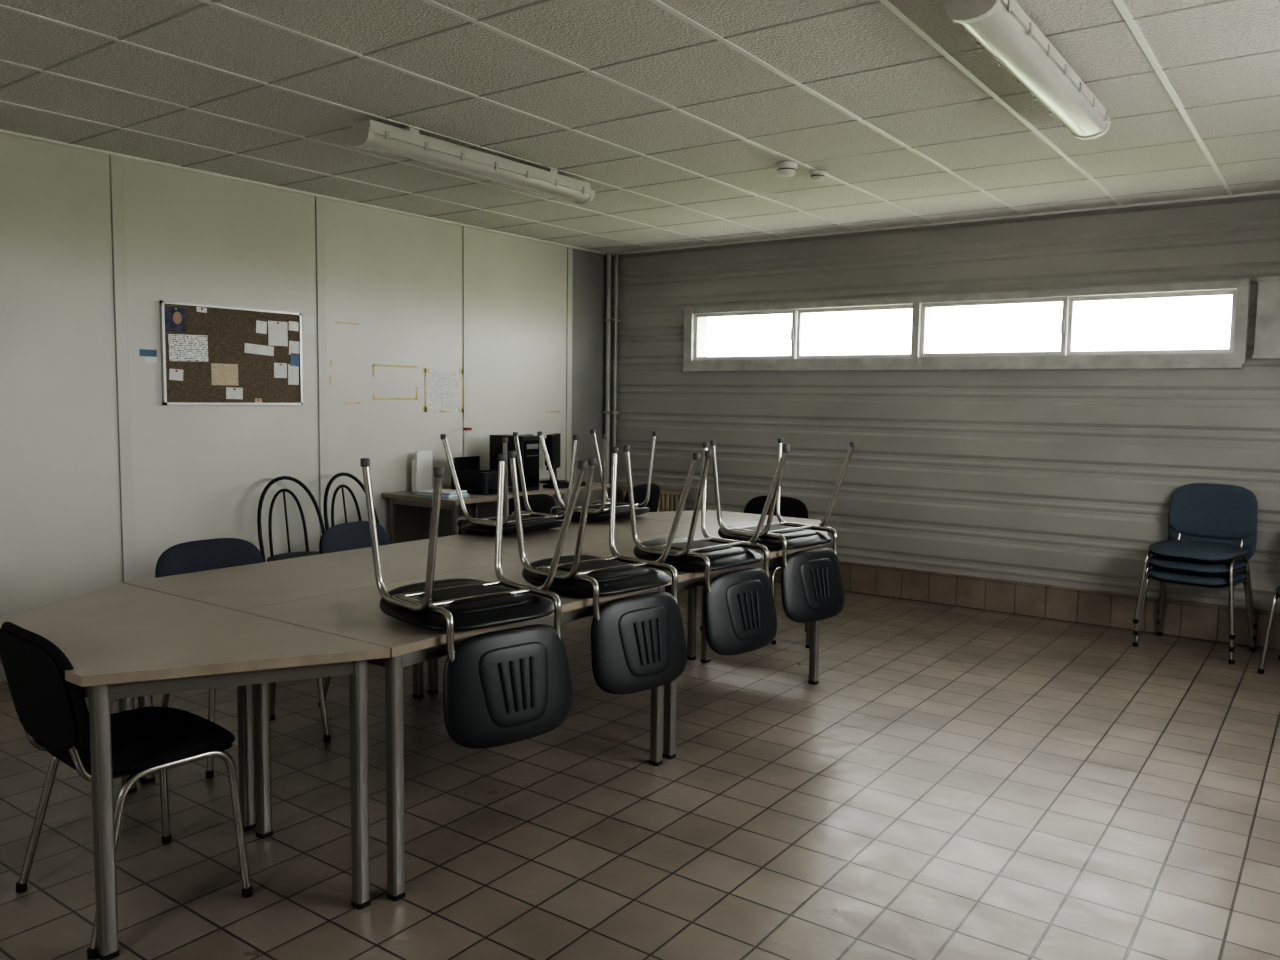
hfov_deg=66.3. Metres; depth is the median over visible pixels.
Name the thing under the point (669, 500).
radiator
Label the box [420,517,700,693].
rectangular table
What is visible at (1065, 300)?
window
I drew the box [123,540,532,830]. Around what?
rectangular table
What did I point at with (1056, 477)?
wall
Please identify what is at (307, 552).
bistro chair
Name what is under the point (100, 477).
wall
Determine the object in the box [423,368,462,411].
notice
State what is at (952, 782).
floor
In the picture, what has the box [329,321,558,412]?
tape marks
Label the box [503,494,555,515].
upholstered chair
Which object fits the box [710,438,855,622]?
chair
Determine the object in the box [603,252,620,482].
pipes
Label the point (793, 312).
window
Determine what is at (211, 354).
notice board
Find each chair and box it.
[0,622,252,959]
[155,538,330,777]
[257,476,324,561]
[319,521,390,706]
[323,472,378,529]
[360,454,586,748]
[440,432,578,534]
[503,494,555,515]
[508,447,700,694]
[537,430,657,520]
[623,442,789,655]
[623,483,659,511]
[700,496,807,643]
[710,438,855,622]
[1133,483,1257,639]
[1133,519,1257,651]
[1133,534,1256,663]
[1258,586,1279,673]
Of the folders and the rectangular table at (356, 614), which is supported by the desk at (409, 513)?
the folders
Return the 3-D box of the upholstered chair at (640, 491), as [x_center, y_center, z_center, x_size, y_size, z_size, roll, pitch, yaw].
[-0.162,0.426,7.198,0.535,0.828,0.539,4,6,31]
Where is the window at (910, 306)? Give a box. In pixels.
[796,304,912,358]
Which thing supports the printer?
on the desk at (409, 513)
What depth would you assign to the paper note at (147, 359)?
5.38 m
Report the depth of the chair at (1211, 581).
5.70 m
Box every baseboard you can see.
[0,664,6,681]
[769,560,1279,650]
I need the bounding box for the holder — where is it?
[412,450,432,491]
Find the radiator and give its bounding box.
[621,486,688,511]
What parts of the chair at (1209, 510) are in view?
frame, seat, backrest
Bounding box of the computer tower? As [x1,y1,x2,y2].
[490,434,538,491]
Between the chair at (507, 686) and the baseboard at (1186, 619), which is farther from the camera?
the baseboard at (1186, 619)
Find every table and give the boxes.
[0,583,389,959]
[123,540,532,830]
[240,557,671,901]
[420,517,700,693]
[534,525,827,758]
[626,510,829,651]
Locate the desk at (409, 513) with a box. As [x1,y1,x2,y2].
[382,478,610,543]
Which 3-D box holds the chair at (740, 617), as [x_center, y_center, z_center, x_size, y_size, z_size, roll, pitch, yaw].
[0.276,0.271,4.157,0.538,0.830,0.539,5,7,44]
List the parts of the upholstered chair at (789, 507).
frame, seat, backrest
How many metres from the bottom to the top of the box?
0.470 m
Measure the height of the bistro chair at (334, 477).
0.948 m
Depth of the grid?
4.46 m
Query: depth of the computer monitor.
7.60 m
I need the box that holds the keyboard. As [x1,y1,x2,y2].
[543,482,585,488]
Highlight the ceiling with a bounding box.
[0,0,1279,252]
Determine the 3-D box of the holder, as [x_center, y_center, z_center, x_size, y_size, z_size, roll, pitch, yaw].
[-1.531,-0.065,6.889,0.050,0.280,0.160,3,5,28]
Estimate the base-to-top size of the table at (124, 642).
0.750 m
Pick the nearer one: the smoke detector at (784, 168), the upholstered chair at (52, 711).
the upholstered chair at (52, 711)
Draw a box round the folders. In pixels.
[415,489,468,497]
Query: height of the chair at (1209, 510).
0.828 m
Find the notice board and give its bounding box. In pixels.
[160,301,302,404]
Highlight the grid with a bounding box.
[0,0,1279,254]
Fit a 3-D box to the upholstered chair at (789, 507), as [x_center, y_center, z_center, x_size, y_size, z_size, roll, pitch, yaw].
[0.739,0.530,6.112,0.539,0.828,0.535,5,6,38]
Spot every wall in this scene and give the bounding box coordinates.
[0,133,606,617]
[609,193,1279,611]
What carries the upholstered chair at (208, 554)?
on the floor
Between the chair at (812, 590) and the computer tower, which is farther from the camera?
the computer tower
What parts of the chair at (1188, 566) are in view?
frame, seat, backrest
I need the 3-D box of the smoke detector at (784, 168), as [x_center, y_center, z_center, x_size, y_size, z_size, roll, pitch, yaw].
[0.771,-1.635,5.168,0.110,0.066,0.110,4,6,36]
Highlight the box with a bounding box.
[1252,276,1279,358]
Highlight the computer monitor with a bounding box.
[539,433,566,483]
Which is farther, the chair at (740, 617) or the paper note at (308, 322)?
the paper note at (308, 322)
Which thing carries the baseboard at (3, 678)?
attached to the wall at (100, 477)
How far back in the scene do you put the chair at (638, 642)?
3.49 m
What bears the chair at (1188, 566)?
on the chair at (1211, 581)
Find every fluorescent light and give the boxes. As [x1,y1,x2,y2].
[347,119,594,204]
[944,0,1110,139]
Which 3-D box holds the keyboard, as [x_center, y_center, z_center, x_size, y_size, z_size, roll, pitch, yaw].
[-0.542,0.036,7.369,0.140,0.026,0.400,4,6,36]
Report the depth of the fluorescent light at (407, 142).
4.80 m
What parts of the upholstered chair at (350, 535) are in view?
frame, backrest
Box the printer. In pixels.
[451,456,512,494]
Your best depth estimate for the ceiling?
4.12 m
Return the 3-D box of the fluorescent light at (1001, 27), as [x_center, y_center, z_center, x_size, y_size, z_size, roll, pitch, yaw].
[1.418,-1.446,3.458,0.164,0.139,1.580,4,6,36]
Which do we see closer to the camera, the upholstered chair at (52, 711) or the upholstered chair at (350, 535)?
the upholstered chair at (52, 711)
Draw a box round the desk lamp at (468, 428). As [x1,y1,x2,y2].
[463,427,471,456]
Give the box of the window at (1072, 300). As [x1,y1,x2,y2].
[683,279,1250,370]
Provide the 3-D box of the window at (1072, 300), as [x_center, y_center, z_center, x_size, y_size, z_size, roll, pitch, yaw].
[2.039,-1.050,7.043,3.985,0.523,0.263,4,6,36]
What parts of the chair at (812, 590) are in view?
seat, frame, backrest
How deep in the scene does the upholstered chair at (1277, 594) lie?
5.28 m
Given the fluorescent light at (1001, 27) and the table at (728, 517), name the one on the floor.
the table at (728, 517)
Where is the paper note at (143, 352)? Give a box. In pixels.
[139,349,156,356]
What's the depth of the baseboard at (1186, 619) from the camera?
6.53 m
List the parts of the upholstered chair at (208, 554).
backrest, frame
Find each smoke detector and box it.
[776,161,796,176]
[808,169,826,180]
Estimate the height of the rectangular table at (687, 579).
0.750 m
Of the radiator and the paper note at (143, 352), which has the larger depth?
the radiator
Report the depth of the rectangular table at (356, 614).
3.09 m
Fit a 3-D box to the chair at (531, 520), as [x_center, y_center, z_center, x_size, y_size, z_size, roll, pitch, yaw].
[-0.669,0.181,5.067,0.538,0.830,0.539,5,6,38]
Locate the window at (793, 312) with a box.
[694,309,796,359]
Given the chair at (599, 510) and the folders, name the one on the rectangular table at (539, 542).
the chair at (599, 510)
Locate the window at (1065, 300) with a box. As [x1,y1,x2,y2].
[920,297,1068,356]
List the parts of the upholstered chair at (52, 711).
backrest, frame, seat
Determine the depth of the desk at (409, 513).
6.87 m
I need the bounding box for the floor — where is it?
[0,582,1279,959]
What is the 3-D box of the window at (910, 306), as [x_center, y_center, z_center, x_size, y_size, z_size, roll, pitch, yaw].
[1.601,-1.099,7.320,0.945,0.381,0.042,4,6,36]
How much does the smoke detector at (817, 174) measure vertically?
0.046 m

